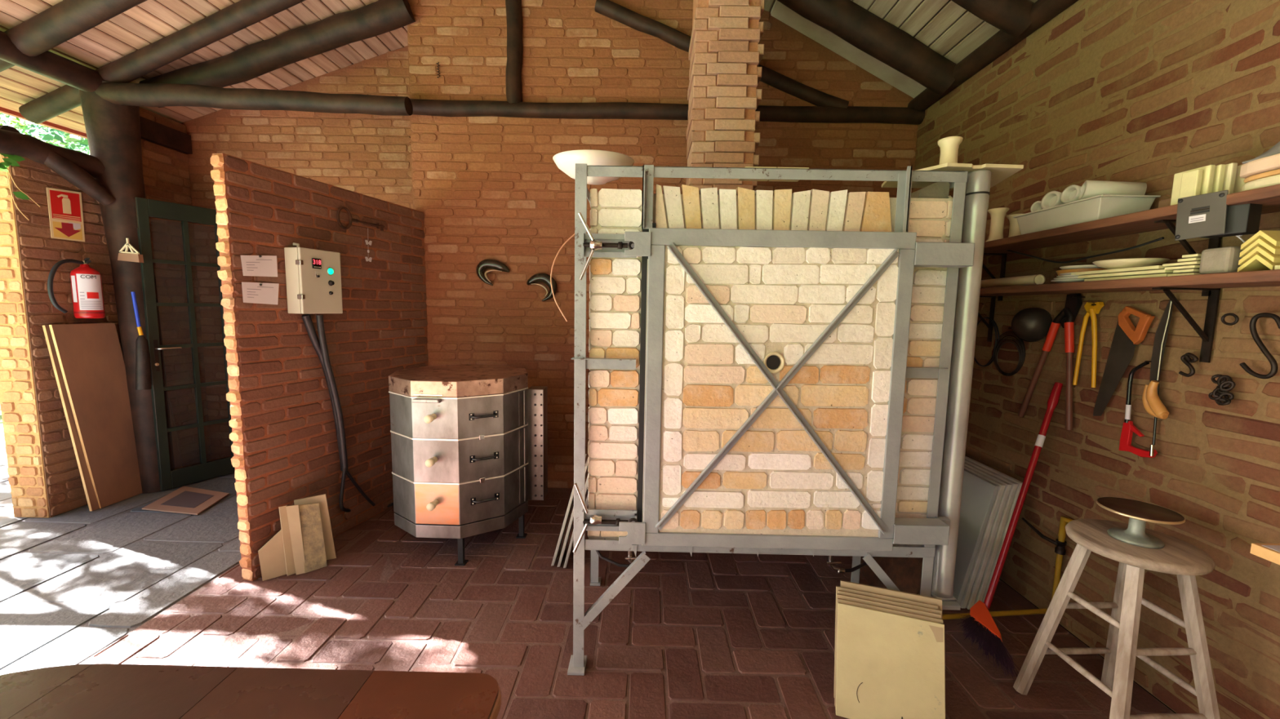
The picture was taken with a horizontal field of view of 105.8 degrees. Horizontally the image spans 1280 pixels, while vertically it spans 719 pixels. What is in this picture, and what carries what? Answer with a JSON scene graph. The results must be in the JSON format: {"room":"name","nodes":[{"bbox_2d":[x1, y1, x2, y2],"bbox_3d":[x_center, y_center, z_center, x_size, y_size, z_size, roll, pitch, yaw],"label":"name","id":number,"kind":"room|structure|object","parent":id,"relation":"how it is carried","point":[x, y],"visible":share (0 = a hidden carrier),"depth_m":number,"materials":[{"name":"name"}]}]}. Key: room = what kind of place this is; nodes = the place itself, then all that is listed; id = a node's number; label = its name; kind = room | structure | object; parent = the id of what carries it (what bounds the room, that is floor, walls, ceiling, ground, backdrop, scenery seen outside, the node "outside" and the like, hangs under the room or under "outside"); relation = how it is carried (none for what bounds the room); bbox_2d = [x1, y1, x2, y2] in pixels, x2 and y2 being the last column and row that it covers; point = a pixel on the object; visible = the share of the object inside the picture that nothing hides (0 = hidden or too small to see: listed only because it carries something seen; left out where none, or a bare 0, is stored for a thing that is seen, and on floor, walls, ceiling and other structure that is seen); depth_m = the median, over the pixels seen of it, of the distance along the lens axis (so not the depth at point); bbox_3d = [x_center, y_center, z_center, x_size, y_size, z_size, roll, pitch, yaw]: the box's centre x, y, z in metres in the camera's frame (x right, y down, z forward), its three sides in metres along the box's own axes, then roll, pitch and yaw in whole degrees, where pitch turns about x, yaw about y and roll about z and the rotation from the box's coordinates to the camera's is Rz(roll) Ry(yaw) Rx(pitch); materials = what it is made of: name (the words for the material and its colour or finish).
{"room":"pottery kiln room","nodes":[
{"label":"pottery kiln room","id":0,"kind":"room"},
{"bbox_2d":[0,106,211,518],"bbox_3d":[-3.715,-0.436,3.397,0.231,2.720,1.138,1,6,1],"label":"wall","id":1,"kind":"structure","parent":0,"point":[166,171],"depth_m":2.99,"materials":[{"name":"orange brick"}]},
{"bbox_2d":[0,153,39,220],"bbox_3d":[-3.528,-0.992,2.742,0.019,0.383,0.206,1,6,1],"label":"vine","id":2,"kind":"object","parent":1,"relation":"hanging from","point":[11,160],"visible":1,"depth_m":2.73,"materials":[{"name":"green plant"}]},
{"bbox_2d":[0,30,104,92],"bbox_3d":[-3.474,-1.422,0.014,0.166,0.155,6.448,1,6,1],"label":"beam","id":3,"kind":"structure","parent":1,"relation":"attached to","point":[50,64],"depth_m":2.80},
{"bbox_2d":[0,128,105,177],"bbox_3d":[-3.530,-1.213,2.783,0.147,0.158,0.822,1,6,3],"label":"beam","id":4,"kind":"structure","parent":1,"relation":"attached to","point":[11,143],"depth_m":2.80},
{"bbox_2d":[46,187,84,241],"bbox_3d":[-3.591,-0.908,3.032,0.004,0.313,0.183,1,6,1],"label":"fire extinguisher sign","id":5,"kind":"object","parent":1,"relation":"attached to","point":[64,206],"visible":1,"depth_m":3.03,"materials":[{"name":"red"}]},
{"bbox_2d":[0,0,146,71],"bbox_3d":[-2.076,-2.135,2.451,3.887,1.386,0.140,2,6,7],"label":"beam","id":6,"kind":"structure","parent":1,"relation":"attached to","point":[66,20],"depth_m":2.58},
{"bbox_2d":[47,257,105,318],"bbox_3d":[-3.508,-0.448,3.026,0.151,0.379,0.255,-1,6,-22],"label":"fire extinguisher","id":7,"kind":"object","parent":1,"relation":"attached to","point":[86,289],"visible":1,"depth_m":3.04,"materials":[{"name":"red paint"}]},
{"bbox_2d":[44,80,174,493],"bbox_3d":[-3.468,-0.414,3.174,0.280,2.734,0.540,1,6,1],"label":"post","id":8,"kind":"object","parent":1,"relation":"attached to","point":[113,131],"depth_m":3.20,"materials":[{"name":"wood"}]},
{"bbox_2d":[117,238,143,262],"bbox_3d":[-3.369,-0.720,3.196,0.143,0.157,0.030,1,6,1],"label":"brush","id":9,"kind":"object","parent":8,"relation":"hanging from","point":[132,256],"visible":1,"depth_m":3.19,"materials":[{"name":"beige wood"}]},
{"bbox_2d":[130,292,151,390],"bbox_3d":[-3.348,-0.122,3.244,0.076,0.656,0.063,1,6,1],"label":"broom","id":10,"kind":"object","parent":8,"relation":"hanging from","point":[143,367],"visible":1,"depth_m":3.24,"materials":[{"name":"blue"}]},
{"bbox_2d":[18,0,305,123],"bbox_3d":[-2.071,-2.174,2.868,3.893,1.364,0.126,2,6,7],"label":"beam","id":11,"kind":"structure","parent":1,"relation":"attached to","point":[242,14],"depth_m":2.97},
{"bbox_2d":[139,115,192,154],"bbox_3d":[-3.570,-1.666,3.551,0.070,0.140,0.530,1,6,1],"label":"trim","id":12,"kind":"structure","parent":1,"relation":"attached to","point":[153,131],"depth_m":3.61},
{"bbox_2d":[94,82,413,115],"bbox_3d":[-2.458,-1.661,3.078,1.975,0.164,0.142,1,6,1],"label":"beam","id":13,"kind":"structure","parent":1,"relation":"attached to","point":[150,95],"depth_m":3.04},
{"bbox_2d":[0,0,408,133],"bbox_3d":[-2.183,-1.989,0.319,3.990,1.364,7.400,1,6,1],"label":"ceiling","id":14,"kind":"structure","parent":0,"point":[149,21],"depth_m":3.10,"materials":[{"name":"brown wood"}]},
{"bbox_2d":[0,106,87,138],"bbox_3d":[-4.191,-1.370,0.407,0.040,0.090,7.400,1,6,1],"label":"trim","id":15,"kind":"structure","parent":14,"relation":"attached to","point":[3,110],"depth_m":3.40,"materials":[{"name":"red"}]},
{"bbox_2d":[181,45,413,460],"bbox_3d":[-2.647,-0.824,3.972,2.100,3.410,0.128,1,6,1],"label":"wall","id":16,"kind":"structure","parent":0,"point":[370,155],"depth_m":3.83,"materials":[{"name":"orange brick"}]},
{"bbox_2d":[133,196,235,490],"bbox_3d":[-3.198,-0.104,3.621,0.096,2.017,0.702,4,7,24],"label":"glazed door","id":17,"kind":"structure","parent":16,"relation":"in","point":[144,208],"depth_m":3.44,"materials":[{"name":"green paint"}]},
{"bbox_2d":[210,152,428,581],"bbox_3d":[-1.734,0.016,2.886,0.079,2.000,1.351,2,6,13],"label":"wall partition","id":18,"kind":"structure","parent":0,"point":[285,450],"depth_m":2.59,"materials":[{"name":"brick"}]},
{"bbox_2d":[240,255,277,276],"bbox_3d":[-1.808,-0.449,2.306,0.008,0.109,0.173,2,6,13],"label":"paper note","id":19,"kind":"object","parent":18,"relation":"attached to","point":[252,265],"visible":1,"depth_m":2.31,"materials":[{"name":"grey"}]},
{"bbox_2d":[241,281,279,304],"bbox_3d":[-1.810,-0.316,2.320,0.008,0.104,0.180,2,6,13],"label":"paper note","id":20,"kind":"object","parent":18,"relation":"attached to","point":[252,292],"visible":1,"depth_m":2.31,"materials":[{"name":"grey"}]},
{"bbox_2d":[284,242,342,313],"bbox_3d":[-1.702,-0.422,2.538,0.113,0.360,0.248,2,6,13],"label":"control box","id":21,"kind":"object","parent":18,"relation":"attached to","point":[313,276],"visible":1,"depth_m":2.48,"materials":[{"name":"grey metal"}]},
{"bbox_2d":[301,314,347,471],"bbox_3d":[-1.728,0.203,2.666,0.037,0.903,0.233,2,6,13],"label":"cable","id":22,"kind":"object","parent":21,"relation":"hanging from","point":[307,320],"visible":0.6,"depth_m":2.60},
{"bbox_2d":[315,315,348,468],"bbox_3d":[-1.688,0.190,2.660,0.031,0.866,0.148,2,6,13],"label":"cable","id":23,"kind":"object","parent":21,"relation":"hanging from","point":[320,323],"visible":1,"depth_m":2.65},
{"bbox_2d":[336,206,384,231],"bbox_3d":[-1.652,-0.818,2.874,0.020,0.126,0.353,2,6,13],"label":"key","id":24,"kind":"object","parent":18,"relation":"attached to","point":[340,208],"visible":1,"depth_m":2.79,"materials":[{"name":"metal"}]},
{"bbox_2d":[0,463,1175,718],"bbox_3d":[-1.694,1.296,0.659,7.050,0.083,7.000,1,6,1],"label":"floor","id":25,"kind":"structure","parent":0,"point":[699,635],"depth_m":2.10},
{"bbox_2d":[42,322,109,511],"bbox_3d":[-3.534,0.360,3.158,0.119,1.190,0.389,1,6,1],"label":"leaning board","id":26,"kind":"object","parent":25,"relation":"on","point":[91,496],"visible":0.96,"depth_m":3.01,"materials":[{"name":"brown wood"}]},
{"bbox_2d":[48,323,142,508],"bbox_3d":[-3.511,0.359,3.190,0.086,1.187,0.452,1,6,1],"label":"leaning board","id":27,"kind":"object","parent":25,"relation":"on","point":[90,357],"visible":0.89,"depth_m":3.15,"materials":[{"name":"brown wood"}]},
{"bbox_2d":[168,398,183,469],"bbox_3d":[-3.704,0.564,3.645,0.290,0.660,0.234,1,6,1],"label":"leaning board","id":28,"kind":"object","parent":25,"relation":"on","point":[178,460],"visible":0.07,"depth_m":3.74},
{"bbox_2d":[142,486,229,515],"bbox_3d":[-3.046,0.948,3.278,0.579,0.010,0.367,2,6,9],"label":"doormat","id":29,"kind":"object","parent":25,"relation":"on","point":[185,500],"depth_m":3.24,"materials":[{"name":"brown"}]},
{"bbox_2d":[0,663,501,718],"bbox_3d":[-0.733,0.935,0.301,1.005,0.750,1.087,1,6,1],"label":"work table","id":30,"kind":"object","parent":25,"relation":"on","point":[104,691],"visible":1,"depth_m":0.74,"materials":[{"name":"laminate"}]},
{"bbox_2d":[257,529,286,581],"bbox_3d":[-1.795,0.955,2.378,0.124,0.236,0.022,-4,8,-42],"label":"board","id":31,"kind":"object","parent":25,"relation":"on","point":[271,555],"visible":0.93,"depth_m":2.37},
{"bbox_2d":[278,505,295,576],"bbox_3d":[-1.752,0.899,2.409,0.065,0.344,0.041,5,7,34],"label":"board","id":32,"kind":"object","parent":25,"relation":"on","point":[288,553],"visible":0.93,"depth_m":2.40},
{"bbox_2d":[286,504,305,574],"bbox_3d":[-1.715,0.899,2.416,0.082,0.343,0.050,5,7,36],"label":"board","id":33,"kind":"object","parent":25,"relation":"on","point":[293,513],"visible":1,"depth_m":2.41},
{"bbox_2d":[298,502,327,573],"bbox_3d":[-1.671,0.900,2.466,0.083,0.335,0.099,7,8,43],"label":"shelf","id":34,"kind":"object","parent":25,"relation":"on","point":[313,546],"visible":1,"depth_m":2.46,"materials":[{"name":"ceramic"}]},
{"bbox_2d":[293,493,336,559],"bbox_3d":[-1.693,0.883,2.527,0.172,0.350,0.035,-2,7,-27],"label":"shelf","id":35,"kind":"object","parent":25,"relation":"on","point":[330,550],"visible":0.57,"depth_m":2.54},
{"bbox_2d":[388,364,547,565],"bbox_3d":[-1.028,0.554,2.809,0.746,0.973,0.765,4,7,27],"label":"electric kiln","id":36,"kind":"object","parent":25,"relation":"on","point":[469,442],"visible":1,"depth_m":2.52,"materials":[{"name":"silver metal"}]},
{"bbox_2d":[551,453,586,566],"bbox_3d":[-0.377,0.796,2.577,0.163,0.556,0.239,1,6,1],"label":"shelf","id":37,"kind":"object","parent":25,"relation":"on","point":[571,499],"visible":0.66,"depth_m":2.50,"materials":[{"name":"white ceramic"}]},
{"bbox_2d":[567,163,991,675],"bbox_3d":[0.472,0.213,2.184,1.434,1.836,1.129,1,6,1],"label":"gas kiln","id":38,"kind":"object","parent":25,"relation":"on","point":[777,371],"visible":0.97,"depth_m":1.65,"materials":[{"name":"brick"}]},
{"bbox_2d":[552,149,634,184],"bbox_3d":[-0.186,-0.762,1.948,0.325,0.099,0.324,1,6,1],"label":"shallow bowl","id":39,"kind":"object","parent":38,"relation":"on","point":[566,161],"visible":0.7,"depth_m":1.83,"materials":[{"name":"white ceramic"}]},
{"bbox_2d":[685,0,764,194],"bbox_3d":[0.475,-1.623,2.740,0.381,1.881,0.359,1,6,1],"label":"chimney","id":40,"kind":"object","parent":38,"relation":"attached to","point":[726,54],"visible":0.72,"depth_m":2.60,"materials":[{"name":"brick"}]},
{"bbox_2d":[881,162,1023,188],"bbox_3d":[1.145,-0.665,1.762,0.450,0.011,0.290,1,6,1],"label":"shelf","id":41,"kind":"object","parent":38,"relation":"on","point":[999,172],"visible":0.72,"depth_m":1.66,"materials":[{"name":"beige ceramic"}]},
{"bbox_2d":[937,136,963,164],"bbox_3d":[1.065,-0.710,1.668,0.074,0.095,0.074,1,6,1],"label":"spool","id":42,"kind":"object","parent":41,"relation":"on","point":[949,145],"visible":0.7,"depth_m":1.65},
{"bbox_2d":[833,586,937,697],"bbox_3d":[0.846,1.013,1.673,0.331,0.366,0.096,3,6,20],"label":"shelf","id":43,"kind":"object","parent":25,"relation":"on","point":[837,588],"visible":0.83,"depth_m":1.70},
{"bbox_2d":[848,555,923,595],"bbox_3d":[1.248,0.924,2.406,0.206,0.397,0.635,1,6,4],"label":"sheet","id":44,"kind":"object","parent":25,"relation":"on","point":[905,573],"visible":0.14,"depth_m":2.27,"materials":[{"name":"metal"}]},
{"bbox_2d":[834,593,941,706],"bbox_3d":[0.834,1.020,1.638,0.331,0.359,0.096,3,6,20],"label":"shelf","id":45,"kind":"object","parent":25,"relation":"on","point":[838,596],"visible":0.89,"depth_m":1.66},
{"bbox_2d":[835,598,942,711],"bbox_3d":[0.830,1.025,1.620,0.331,0.354,0.096,3,6,20],"label":"shelf","id":46,"kind":"object","parent":25,"relation":"on","point":[842,601],"visible":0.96,"depth_m":1.64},
{"bbox_2d":[838,590,942,619],"bbox_3d":[0.847,1.017,1.653,0.331,0.363,0.096,3,6,20],"label":"shelf","id":47,"kind":"object","parent":25,"relation":"on","point":[842,593],"visible":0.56,"depth_m":1.67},
{"bbox_2d":[835,602,945,718],"bbox_3d":[0.823,1.028,1.602,0.331,0.350,0.096,3,6,20],"label":"shelf","id":48,"kind":"object","parent":25,"relation":"on","point":[890,665],"visible":1,"depth_m":1.60,"materials":[{"name":"ceramic"}]},
{"bbox_2d":[840,580,942,611],"bbox_3d":[0.867,1.005,1.685,0.331,0.381,0.096,3,6,20],"label":"shelf","id":49,"kind":"object","parent":25,"relation":"on","point":[907,596],"visible":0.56,"depth_m":1.70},
{"bbox_2d":[952,468,999,604],"bbox_3d":[1.576,0.838,2.564,0.224,0.547,0.719,1,6,1],"label":"leaning board","id":50,"kind":"object","parent":25,"relation":"on","point":[979,494],"visible":0.24,"depth_m":2.31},
{"bbox_2d":[960,465,1005,608],"bbox_3d":[1.601,0.836,2.557,0.224,0.553,0.722,1,6,1],"label":"leaning board","id":51,"kind":"object","parent":25,"relation":"on","point":[968,589],"visible":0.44,"depth_m":2.25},
{"bbox_2d":[964,462,1012,609],"bbox_3d":[1.626,0.834,2.550,0.224,0.559,0.724,1,6,1],"label":"leaning board","id":52,"kind":"object","parent":25,"relation":"on","point":[980,572],"visible":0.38,"depth_m":2.25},
{"bbox_2d":[964,459,1017,604],"bbox_3d":[1.651,0.833,2.544,0.224,0.565,0.727,1,6,1],"label":"leaning board","id":53,"kind":"object","parent":25,"relation":"on","point":[993,554],"visible":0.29,"depth_m":2.24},
{"bbox_2d":[964,456,1022,603],"bbox_3d":[1.676,0.831,2.537,0.224,0.571,0.729,1,6,1],"label":"leaning board","id":54,"kind":"object","parent":25,"relation":"on","point":[1020,483],"visible":0.16,"depth_m":2.25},
{"bbox_2d":[957,382,1062,680],"bbox_3d":[1.506,0.630,1.988,0.247,1.045,0.683,7,8,42],"label":"broom","id":55,"kind":"object","parent":25,"relation":"on","point":[980,626],"visible":1,"depth_m":2.02,"materials":[{"name":"red plastic"}]},
{"bbox_2d":[1013,519,1220,718],"bbox_3d":[1.553,0.893,1.559,0.373,0.656,0.372,1,6,-2],"label":"wooden stool","id":56,"kind":"object","parent":25,"relation":"on","point":[1179,557],"visible":0.88,"depth_m":1.45,"materials":[{"name":"grey wood"}]},
{"bbox_2d":[1096,497,1185,549],"bbox_3d":[1.560,0.517,1.520,0.194,0.100,0.194,1,6,1],"label":"wheel","id":57,"kind":"object","parent":56,"relation":"on","point":[1139,513],"visible":1,"depth_m":1.50,"materials":[{"name":"paint"}]},
{"bbox_2d":[407,0,918,488],"bbox_3d":[0.148,-0.977,3.663,3.510,3.880,0.508,1,6,1],"label":"wall","id":58,"kind":"structure","parent":0,"point":[489,187],"depth_m":3.36,"materials":[{"name":"orange brick"}]},
{"bbox_2d":[138,0,415,107],"bbox_3d":[-2.437,-2.079,3.267,1.823,0.736,0.184,1,6,1],"label":"beam","id":59,"kind":"structure","parent":58,"relation":"attached to","point":[251,61],"depth_m":3.21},
{"bbox_2d":[475,258,510,285],"bbox_3d":[-1.042,-0.618,3.436,0.238,0.186,0.068,1,6,1],"label":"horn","id":60,"kind":"object","parent":58,"relation":"attached to","point":[496,265],"visible":1,"depth_m":3.41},
{"bbox_2d":[505,0,523,103],"bbox_3d":[-0.853,-2.174,3.277,0.115,0.879,0.114,1,6,1],"label":"beam","id":61,"kind":"structure","parent":58,"relation":"attached to","point":[513,7],"depth_m":3.25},
{"bbox_2d":[526,272,557,301],"bbox_3d":[-0.697,-0.515,3.443,0.216,0.200,0.072,1,6,1],"label":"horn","id":62,"kind":"object","parent":58,"relation":"attached to","point":[543,277],"visible":0.94,"depth_m":3.42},
{"bbox_2d":[409,98,924,124],"bbox_3d":[0.158,-1.696,3.314,3.514,0.112,0.111,1,6,1],"label":"beam","id":63,"kind":"structure","parent":58,"relation":"attached to","point":[587,110],"depth_m":3.28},
{"bbox_2d":[594,0,848,107],"bbox_3d":[0.555,-2.048,3.271,1.726,0.727,0.101,1,6,1],"label":"beam","id":64,"kind":"structure","parent":58,"relation":"attached to","point":[608,8],"depth_m":3.24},
{"bbox_2d":[770,0,926,97],"bbox_3d":[1.369,-2.034,3.124,1.000,0.548,0.270,1,6,1],"label":"beam","id":65,"kind":"structure","parent":58,"relation":"attached to","point":[780,11],"depth_m":3.18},
{"bbox_2d":[764,0,1037,63],"bbox_3d":[0.994,-1.977,0.283,2.349,1.258,7.400,1,6,1],"label":"ceiling","id":66,"kind":"structure","parent":0,"point":[949,29],"depth_m":2.70,"materials":[{"name":"brown wood"}]},
{"bbox_2d":[912,0,1279,718],"bbox_3d":[1.911,-0.044,0.275,0.126,2.800,6.600,1,6,1],"label":"wall","id":67,"kind":"structure","parent":0,"point":[1148,91],"depth_m":1.78,"materials":[{"name":"brown brick"}]},
{"bbox_2d":[777,0,956,94],"bbox_3d":[0.857,-2.219,2.862,2.104,1.203,0.183,1,6,1],"label":"beam","id":68,"kind":"structure","parent":67,"relation":"attached to","point":[870,33],"depth_m":2.83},
{"bbox_2d":[907,0,1078,111],"bbox_3d":[1.849,-1.390,0.085,0.120,0.115,6.509,1,6,1],"label":"beam","id":69,"kind":"structure","parent":67,"relation":"attached to","point":[1042,11],"depth_m":2.54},
{"bbox_2d":[951,0,1034,37],"bbox_3d":[0.848,-2.164,2.277,2.088,1.175,0.155,1,6,1],"label":"beam","id":70,"kind":"structure","parent":67,"relation":"attached to","point":[1012,17],"depth_m":2.29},
{"bbox_2d":[942,515,1073,620],"bbox_3d":[1.487,0.882,2.165,0.729,0.447,0.256,1,6,1],"label":"gas pipe","id":71,"kind":"object","parent":67,"relation":"attached to","point":[1060,550],"visible":0.71,"depth_m":2.10,"materials":[{"name":"metal"}]},
{"bbox_2d":[992,327,1025,376],"bbox_3d":[1.846,-0.038,2.427,0.054,0.244,0.225,1,6,1],"label":"coil","id":72,"kind":"object","parent":67,"relation":"hanging from","point":[1021,348],"visible":0.97,"depth_m":2.38,"materials":[{"name":"metal"}]},
{"bbox_2d":[1011,307,1052,342],"bbox_3d":[1.823,-0.163,2.275,0.126,0.162,0.162,1,6,1],"label":"steel bowl","id":73,"kind":"object","parent":67,"relation":"hanging from","point":[1031,324],"visible":0.88,"depth_m":2.22,"materials":[{"name":"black metal"}]},
{"bbox_2d":[1017,293,1084,430],"bbox_3d":[1.845,0.001,2.167,0.050,0.581,0.292,1,6,1],"label":"cutter","id":74,"kind":"object","parent":67,"relation":"hanging from","point":[1066,317],"visible":1,"depth_m":2.07,"materials":[{"name":"red metal"}]},
{"bbox_2d":[1072,302,1104,387],"bbox_3d":[1.845,-0.061,1.980,0.049,0.347,0.101,1,6,1],"label":"pincers","id":75,"kind":"object","parent":67,"relation":"hanging from","point":[1091,309],"visible":1,"depth_m":1.96,"materials":[{"name":"yellow paint"}]},
{"bbox_2d":[1093,306,1155,416],"bbox_3d":[1.839,0.019,1.848,0.020,0.442,0.183,1,6,1],"label":"saw","id":76,"kind":"object","parent":67,"relation":"hanging from","point":[1126,337],"visible":1,"depth_m":1.85,"materials":[{"name":"metal"}]},
{"bbox_2d":[977,269,1279,362],"bbox_3d":[1.737,-0.109,1.401,0.242,0.270,3.250,1,6,1],"label":"wall shelf","id":77,"kind":"object","parent":67,"relation":"attached to","point":[1212,282],"visible":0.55,"depth_m":1.57,"materials":[{"name":"brown wood"}]},
{"bbox_2d":[980,274,1045,288],"bbox_3d":[1.696,-0.357,2.244,0.044,0.044,0.420,1,6,4],"label":"roller","id":78,"kind":"object","parent":77,"relation":"on","point":[1039,278],"visible":0.73,"depth_m":2.16,"materials":[{"name":"wood"}]},
{"bbox_2d":[1084,273,1175,281],"bbox_3d":[1.739,-0.279,1.665,0.165,0.011,0.288,1,6,1],"label":"ceramic piece","id":79,"kind":"object","parent":77,"relation":"on","point":[1162,274],"visible":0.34,"depth_m":1.64,"materials":[{"name":"ceramic"}]},
{"bbox_2d":[1077,269,1177,278],"bbox_3d":[1.740,-0.294,1.680,0.165,0.011,0.311,1,6,1],"label":"ceramic piece","id":80,"kind":"object","parent":79,"relation":"on","point":[1157,271],"visible":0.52,"depth_m":1.65,"materials":[{"name":"ceramic"}]},
{"bbox_2d":[1071,265,1166,275],"bbox_3d":[1.740,-0.311,1.705,0.165,0.011,0.320,1,6,1],"label":"ceramic piece","id":81,"kind":"object","parent":80,"relation":"on","point":[1154,267],"visible":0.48,"depth_m":1.67,"materials":[{"name":"ceramic"}]},
{"bbox_2d":[1092,257,1169,269],"bbox_3d":[1.743,-0.336,1.725,0.195,0.032,0.195,1,6,1],"label":"shallow dish","id":82,"kind":"object","parent":81,"relation":"on","point":[1132,262],"visible":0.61,"depth_m":1.67,"materials":[{"name":"beige ceramic"}]},
{"bbox_2d":[1199,246,1243,274],"bbox_3d":[1.694,-0.283,1.392,0.090,0.075,0.077,1,6,1],"label":"block","id":83,"kind":"object","parent":77,"relation":"on","point":[1220,260],"visible":0.61,"depth_m":1.38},
{"bbox_2d":[1237,254,1279,271],"bbox_3d":[1.743,-0.259,1.304,0.170,0.046,0.076,1,6,1],"label":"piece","id":84,"kind":"object","parent":77,"relation":"on","point":[1258,262],"visible":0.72,"depth_m":1.32,"materials":[{"name":"yellow ceramic"}]},
{"bbox_2d":[1238,246,1279,265],"bbox_3d":[1.743,-0.280,1.302,0.170,0.046,0.076,1,6,1],"label":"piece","id":85,"kind":"object","parent":84,"relation":"on","point":[1274,258],"visible":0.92,"depth_m":1.29,"materials":[{"name":"yellow ceramic"}]},
{"bbox_2d":[1239,238,1279,257],"bbox_3d":[1.744,-0.300,1.300,0.170,0.046,0.076,1,6,1],"label":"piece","id":86,"kind":"object","parent":85,"relation":"on","point":[1264,242],"visible":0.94,"depth_m":1.29,"materials":[{"name":"yellow ceramic"}]},
{"bbox_2d":[1240,230,1279,249],"bbox_3d":[1.744,-0.321,1.297,0.170,0.046,0.076,1,6,1],"label":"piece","id":87,"kind":"object","parent":86,"relation":"on","point":[1272,236],"visible":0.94,"depth_m":1.29,"materials":[{"name":"yellow ceramic"}]},
{"bbox_2d":[982,183,1279,301],"bbox_3d":[1.741,-0.324,1.379,0.242,0.270,3.250,1,6,1],"label":"wall shelf","id":88,"kind":"object","parent":67,"relation":"attached to","point":[1165,217],"visible":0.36,"depth_m":1.71,"materials":[{"name":"brown wood"}]},
{"bbox_2d":[986,207,1009,241],"bbox_3d":[1.735,-0.646,2.354,0.091,0.165,0.092,1,6,1],"label":"spool","id":89,"kind":"object","parent":88,"relation":"on","point":[997,215],"visible":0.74,"depth_m":2.33},
{"bbox_2d":[1006,236,1164,263],"bbox_3d":[1.778,-0.457,2.017,0.008,0.109,0.757,1,6,1],"label":"cord","id":90,"kind":"object","parent":88,"relation":"hanging from","point":[1162,237],"visible":0.93,"depth_m":1.90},
{"bbox_2d":[1013,194,1160,235],"bbox_3d":[1.747,-0.562,1.932,0.215,0.088,0.420,1,6,1],"label":"plastic tray","id":91,"kind":"object","parent":88,"relation":"on","point":[1104,206],"visible":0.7,"depth_m":1.81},
{"bbox_2d":[1040,191,1064,208],"bbox_3d":[1.755,-0.650,2.015,0.138,0.093,0.076,0,6,-12],"label":"tube","id":92,"kind":"object","parent":91,"relation":"in","point":[1052,198],"visible":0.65,"depth_m":2.01,"materials":[{"name":"ceramic"}]},
{"bbox_2d":[1060,184,1081,203],"bbox_3d":[1.755,-0.643,1.919,0.138,0.089,0.072,0,6,-8],"label":"tube","id":93,"kind":"object","parent":91,"relation":"in","point":[1071,193],"visible":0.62,"depth_m":1.92,"materials":[{"name":"ceramic"}]},
{"bbox_2d":[1078,180,1146,199],"bbox_3d":[1.766,-0.626,1.816,0.179,0.103,0.080,4,7,26],"label":"tube","id":94,"kind":"object","parent":91,"relation":"on","point":[1089,188],"visible":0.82,"depth_m":1.79,"materials":[{"name":"white ceramic"}]},
{"bbox_2d":[1170,162,1245,205],"bbox_3d":[1.708,-0.523,1.460,0.117,0.108,0.128,1,6,1],"label":"ceramic tiles","id":95,"kind":"object","parent":88,"relation":"on","point":[1208,173],"depth_m":1.43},
{"bbox_2d":[1174,190,1262,242],"bbox_3d":[1.652,-0.399,1.374,0.157,0.146,0.102,3,6,21],"label":"metal box","id":96,"kind":"object","parent":88,"relation":"attached to","point":[1206,215],"visible":0.93,"depth_m":1.36,"materials":[{"name":"grey metal"}]},
{"bbox_2d":[1241,173,1279,191],"bbox_3d":[1.748,-0.451,1.159,0.221,0.029,0.398,1,6,1],"label":"plaster slab","id":97,"kind":"object","parent":88,"relation":"on","point":[1273,180],"visible":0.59,"depth_m":1.28,"materials":[{"name":"beige ceramic"}]},
{"bbox_2d":[1243,168,1279,182],"bbox_3d":[1.759,-0.475,1.159,0.220,0.015,0.402,1,6,1],"label":"plaster slab","id":98,"kind":"object","parent":97,"relation":"on","point":[1274,172],"visible":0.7,"depth_m":1.29,"materials":[{"name":"orange"}]},
{"bbox_2d":[1240,153,1279,177],"bbox_3d":[1.746,-0.503,1.161,0.220,0.035,0.402,1,6,1],"label":"plaster slab","id":99,"kind":"object","parent":98,"relation":"on","point":[1272,162],"visible":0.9,"depth_m":1.28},
{"bbox_2d":[1119,360,1159,457],"bbox_3d":[1.838,0.179,1.762,0.049,0.351,0.132,1,6,1],"label":"hacksaw","id":100,"kind":"object","parent":67,"relation":"hanging from","point":[1127,430],"visible":0.98,"depth_m":1.80,"materials":[{"name":"red metal"}]},
{"bbox_2d":[1142,293,1173,419],"bbox_3d":[1.820,-0.011,1.694,0.035,0.433,0.089,1,6,1],"label":"saw","id":101,"kind":"object","parent":67,"relation":"hanging from","point":[1153,406],"visible":1,"depth_m":1.71,"materials":[{"name":"wood"}]},
{"bbox_2d":[1208,374,1235,405],"bbox_3d":[1.824,0.096,1.520,0.029,0.095,0.065,1,6,1],"label":"bundle","id":102,"kind":"object","parent":67,"relation":"hanging from","point":[1224,384],"visible":1,"depth_m":1.51,"materials":[{"name":"metal"}]},
{"bbox_2d":[1239,312,1279,378],"bbox_3d":[1.830,-0.041,1.424,0.012,0.194,0.090,1,6,1],"label":"hook","id":103,"kind":"object","parent":67,"relation":"attached to","point":[1274,367],"visible":1,"depth_m":1.42,"materials":[{"name":"metal"}]},
{"bbox_2d":[1249,543,1279,565],"bbox_3d":[1.754,0.559,0.936,0.170,0.032,0.785,1,6,1],"label":"wooden ledge","id":104,"kind":"object","parent":67,"relation":"attached to","point":[1269,552],"visible":1,"depth_m":1.30,"materials":[{"name":"brown wood"}]},
{"label":"outside","id":105,"kind":"structure","parent":0,"visible":0},
{"bbox_2d":[0,404,7,465],"bbox_3d":[-4.002,1.141,2.177,24.000,0.070,28.000,1,6,1],"label":"lawn","id":106,"kind":"structure","parent":105,"point":[3,460],"depth_m":4.57,"materials":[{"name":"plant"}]},
{"bbox_2d":[1,112,89,154],"bbox_3d":[-11.119,-3.012,9.192,6.519,6.470,4.060,-4,8,-42],"label":"tree","id":107,"kind":"object","parent":106,"relation":"on","point":[73,142],"visible":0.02,"depth_m":8.57,"materials":[{"name":"green plant"}]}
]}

